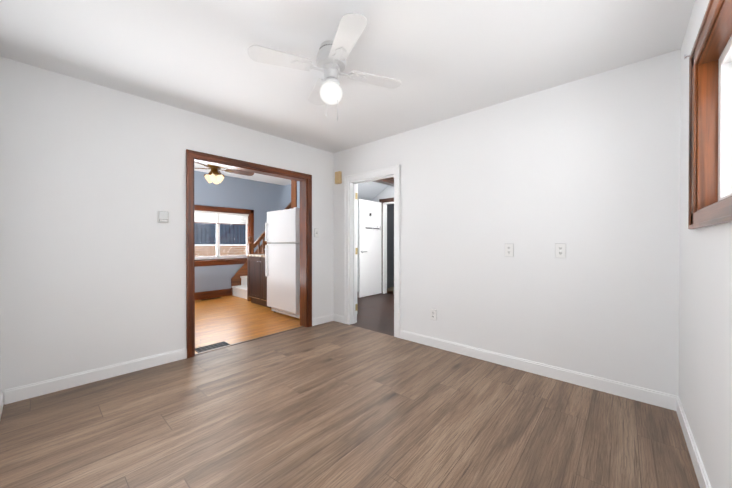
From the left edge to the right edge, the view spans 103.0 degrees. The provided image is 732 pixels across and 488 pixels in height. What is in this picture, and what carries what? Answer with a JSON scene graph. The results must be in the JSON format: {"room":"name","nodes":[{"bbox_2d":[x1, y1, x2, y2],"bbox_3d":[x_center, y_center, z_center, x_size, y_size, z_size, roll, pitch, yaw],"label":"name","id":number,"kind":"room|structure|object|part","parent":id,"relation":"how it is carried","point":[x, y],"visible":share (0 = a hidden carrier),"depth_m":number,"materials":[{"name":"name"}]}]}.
{"room":"empty living room","nodes":[
{"label":"empty living room","id":0,"kind":"room"},
{"bbox_2d":[0,56,333,404],"bbox_3d":[-2.253,-0.194,2.391,0.174,2.650,6.190,0,0,41],"label":"wall","id":1,"kind":"structure","parent":0,"point":[92,248],"depth_m":2.42,"materials":[{"name":"white paint"}]},
{"bbox_2d":[158,211,168,222],"bbox_3d":[-1.900,-0.256,2.732,0.030,0.108,0.084,0,0,43],"label":"thermostat","id":2,"kind":"object","parent":1,"relation":"attached to","point":[163,216],"visible":1,"depth_m":2.72,"materials":[{"name":"white plastic"}]},
{"bbox_2d":[186,149,311,357],"bbox_3d":[-1.315,0.095,3.472,0.223,2.061,1.507,0,0,43],"label":"door frame","id":3,"kind":"structure","parent":1,"relation":"attached to","point":[190,154],"depth_m":3.33,"materials":[{"name":"brown wood"}]},
{"bbox_2d":[314,228,318,236],"bbox_3d":[-0.680,-0.155,4.040,0.016,0.118,0.073,0,0,43],"label":"light switch","id":4,"kind":"object","parent":1,"relation":"attached to","point":[316,232],"visible":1,"depth_m":4.04,"materials":[{"name":"grey plastic"}]},
{"bbox_2d":[0,314,711,487],"bbox_3d":[-1.092,1.002,1.030,3.562,0.272,5.680,0,0,41],"label":"baseboard","id":5,"kind":"structure","parent":1,"relation":"attached to","point":[655,398],"depth_m":2.34,"materials":[{"name":"white wood"}]},
{"bbox_2d":[194,171,290,291],"bbox_3d":[-3.260,-0.737,6.023,0.120,3.700,6.300,0,0,41],"label":"wall","id":6,"kind":"structure","parent":0,"point":[261,199],"depth_m":6.34,"materials":[{"name":"blue paint"}]},
{"bbox_2d":[195,288,230,299],"bbox_3d":[-4.073,1.043,5.009,0.018,0.150,3.490,0,0,41],"label":"baseboard","id":7,"kind":"structure","parent":6,"relation":"attached to","point":[212,294],"depth_m":6.02,"materials":[{"name":"brown wood"}]},
{"bbox_2d":[194,212,247,259],"bbox_3d":[-3.138,-0.178,6.171,0.040,0.990,1.310,0,0,41],"label":"window","id":8,"kind":"structure","parent":6,"relation":"in","point":[217,240],"depth_m":6.16,"materials":[{"name":"white plastic"}]},
{"bbox_2d":[194,210,248,224],"bbox_3d":[-3.106,-0.547,6.141,0.036,0.247,1.300,0,0,41],"label":"window blind","id":9,"kind":"object","parent":8,"relation":"attached to","point":[208,214],"visible":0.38,"depth_m":6.15,"materials":[{"name":"white"}]},
{"bbox_2d":[194,205,253,266],"bbox_3d":[-3.105,-0.165,6.142,0.140,1.225,1.560,0,0,41],"label":"window frame","id":10,"kind":"structure","parent":6,"relation":"attached to","point":[215,262],"depth_m":6.24,"materials":[{"name":"brown wood"}]},
{"bbox_2d":[194,162,290,185],"bbox_3d":[-2.583,-1.490,4.498,3.150,0.080,4.920,0,0,41],"label":"ceiling","id":11,"kind":"structure","parent":0,"point":[268,179],"depth_m":6.29,"materials":[{"name":"white paint"}]},
{"bbox_2d":[195,162,253,183],"bbox_3d":[-2.383,-1.210,4.654,1.178,0.482,1.172,0,0,41],"label":"ceiling fan","id":12,"kind":"object","parent":11,"relation":"hanging from","point":[214,175],"visible":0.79,"depth_m":4.62,"materials":[{"name":"brown wood"}]},
{"bbox_2d":[297,181,299,207],"bbox_3d":[-0.786,-0.208,5.132,1.290,2.650,0.140,0,0,41],"label":"wall","id":13,"kind":"structure","parent":0,"point":[298,194],"depth_m":5.46,"materials":[{"name":"paint"}]},
{"bbox_2d":[0,0,694,152],"bbox_3d":[-1.018,-1.352,1.046,3.770,0.080,5.820,0,0,41],"label":"ceiling","id":14,"kind":"structure","parent":0,"point":[440,60],"depth_m":1.97,"materials":[{"name":"white paint"}]},
{"bbox_2d":[248,13,400,120],"bbox_3d":[-0.234,-1.068,1.956,0.781,0.497,0.781,0,0,23],"label":"fan","id":15,"kind":"object","parent":14,"relation":"hanging from","point":[331,57],"visible":1,"depth_m":1.88,"materials":[{"name":"white plastic"}]},
{"bbox_3d":[-0.234,-1.006,1.956,0.156,0.130,0.156,0,0,41],"label":"globe","id":16,"kind":"part","parent":15,"relation":"part of"},
{"bbox_2d":[0,287,699,487],"bbox_3d":[-1.045,1.156,3.406,6.920,0.061,9.300,0,0,41],"label":"floor","id":17,"kind":"structure","parent":0,"point":[333,404],"depth_m":1.84,"materials":[{"name":"laminate"}]},
{"bbox_2d":[195,341,229,352],"bbox_3d":[-1.681,1.124,3.184,0.160,0.006,0.325,0,0,41],"label":"floor vent","id":18,"kind":"object","parent":17,"relation":"in","point":[210,347],"visible":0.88,"depth_m":3.19,"materials":[{"name":"black metal"}]},
{"bbox_2d":[195,326,303,354],"bbox_3d":[-1.300,1.133,3.464,0.030,0.026,1.350,0,0,41],"label":"trim","id":19,"kind":"structure","parent":17,"relation":"on","point":[246,341],"depth_m":3.35,"materials":[{"name":"brown wood"}]},
{"bbox_2d":[246,254,271,307],"bbox_3d":[-1.705,0.655,5.416,0.985,0.922,0.619,0,0,41],"label":"base cabinet","id":20,"kind":"object","parent":17,"relation":"on","point":[257,285],"visible":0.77,"depth_m":5.30,"materials":[{"name":"wood"}]},
{"bbox_2d":[231,202,290,300],"bbox_3d":[-1.764,-0.372,6.894,0.950,2.960,2.558,0,0,41],"label":"stairs","id":21,"kind":"structure","parent":17,"relation":"on","point":[239,283],"depth_m":6.18,"materials":[{"name":"white"}]},
{"bbox_2d":[265,207,299,318],"bbox_3d":[-1.081,0.293,4.719,0.800,1.652,0.773,0,0,41],"label":"fridge","id":22,"kind":"object","parent":17,"relation":"on","point":[282,252],"visible":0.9,"depth_m":4.40,"materials":[{"name":"white metal"}]},
{"bbox_2d":[357,208,358,291],"bbox_3d":[-0.646,-0.114,6.257,0.010,2.450,1.730,0,0,41],"label":"door","id":23,"kind":"structure","parent":0,"point":[358,249],"depth_m":6.76,"materials":[{"name":"white wood"}]},
{"bbox_2d":[357,181,388,207],"bbox_3d":[-0.313,-1.087,5.950,0.890,0.499,1.680,0,0,41],"label":"ceiling soffit","id":24,"kind":"structure","parent":0,"point":[370,190],"depth_m":6.25,"materials":[{"name":"white paint"}]},
{"bbox_2d":[371,185,393,201],"bbox_3d":[0.996,-0.112,6.039,2.760,2.450,0.120,0,0,41],"label":"wall","id":25,"kind":"structure","parent":0,"point":[387,192],"depth_m":6.43,"materials":[{"name":"white paint"}]},
{"bbox_2d":[359,199,381,297],"bbox_3d":[0.118,0.088,6.226,0.098,2.023,0.715,0,0,41],"label":"hall door","id":26,"kind":"structure","parent":25,"relation":"in","point":[370,247],"depth_m":6.21,"materials":[{"name":"white painted wood"},{"name":"chrome"}]},
{"bbox_2d":[379,198,393,293],"bbox_3d":[0.668,0.054,6.317,0.870,2.115,0.140,0,0,41],"label":"door frame","id":27,"kind":"structure","parent":25,"relation":"attached to","point":[385,202],"depth_m":6.51,"materials":[{"name":"white wood"}]},
{"bbox_2d":[387,204,393,287],"bbox_3d":[0.492,-0.119,7.326,0.100,2.450,1.140,0,0,41],"label":"wall","id":28,"kind":"structure","parent":0,"point":[390,245],"depth_m":7.38,"materials":[{"name":"grey paint"}]},
{"bbox_2d":[334,49,680,395],"bbox_3d":[0.923,-0.097,3.127,3.610,2.450,0.140,0,0,41],"label":"wall","id":29,"kind":"structure","parent":0,"point":[586,170],"depth_m":2.45,"materials":[{"name":"white paint"}]},
{"bbox_2d":[335,171,341,183],"bbox_3d":[-0.398,-0.948,4.164,0.100,0.170,0.050,0,0,41],"label":"door chime","id":30,"kind":"object","parent":29,"relation":"attached to","point":[338,177],"visible":1,"depth_m":4.14,"materials":[{"name":"brown plastic"}]},
{"bbox_2d":[344,165,399,337],"bbox_3d":[0.106,0.088,3.851,0.941,2.072,0.188,0,0,41],"label":"door frame","id":31,"kind":"structure","parent":29,"relation":"attached to","point":[351,182],"depth_m":4.05,"materials":[{"name":"white wood"}]},
{"bbox_2d":[430,309,436,320],"bbox_3d":[0.738,0.774,3.194,0.075,0.121,0.012,0,0,41],"label":"electrical outlet","id":32,"kind":"object","parent":29,"relation":"attached to","point":[433,314],"visible":1,"depth_m":3.19,"materials":[{"name":"white plastic"}]},
{"bbox_2d":[505,244,513,256],"bbox_3d":[1.316,0.057,2.679,0.075,0.121,0.012,0,0,41],"label":"electrical outlet","id":33,"kind":"object","parent":29,"relation":"attached to","point":[509,250],"visible":1,"depth_m":2.67,"materials":[{"name":"white plastic"}]},
{"bbox_2d":[555,243,565,257],"bbox_3d":[1.613,0.056,2.416,0.075,0.121,0.012,0,0,41],"label":"electrical outlet","id":34,"kind":"object","parent":29,"relation":"attached to","point":[560,250],"visible":1,"depth_m":2.41,"materials":[{"name":"white plastic"}]},
{"bbox_2d":[679,0,731,487],"bbox_3d":[0.295,-0.080,-0.202,0.141,2.450,5.680,0,0,41],"label":"wall","id":35,"kind":"structure","parent":0,"point":[705,333],"depth_m":1.36,"materials":[{"name":"white paint"}]},
{"bbox_2d":[688,0,731,228],"bbox_3d":[1.430,-0.542,1.101,0.159,0.930,1.130,0,0,41],"label":"window","id":36,"kind":"structure","parent":35,"relation":"in","point":[725,134],"depth_m":1.45,"materials":[{"name":"brown wood"}]},
{"bbox_3d":[-0.702,-0.739,6.290,0.120,3.700,1.990,0,0,41],"label":"wall","id":37,"kind":"structure","parent":0,"visible":0},
{"bbox_2d":[291,180,296,208],"bbox_3d":[-1.363,-0.170,5.545,0.150,2.570,0.045,0,0,41],"label":"trim","id":38,"kind":"structure","parent":37,"relation":"attached to","point":[293,193],"depth_m":5.52,"materials":[{"name":"brown wood"}]},
{"bbox_3d":[0.673,-1.376,5.758,2.880,0.080,3.480,0,0,41],"label":"ceiling","id":39,"kind":"structure","parent":0,"visible":0},
{"bbox_2d":[373,177,393,185],"bbox_3d":[0.141,-1.274,5.548,0.240,0.119,1.700,0,0,41],"label":"beam","id":40,"kind":"structure","parent":39,"relation":"attached to","point":[388,181],"depth_m":5.77,"materials":[{"name":"brown wood"}]},
{"label":"outside","id":41,"kind":"structure","parent":0,"visible":0},
{"bbox_2d":[194,212,245,256],"bbox_3d":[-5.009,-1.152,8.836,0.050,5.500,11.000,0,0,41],"label":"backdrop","id":42,"kind":"structure","parent":41,"point":[212,248],"depth_m":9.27,"materials":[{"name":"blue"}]}
]}

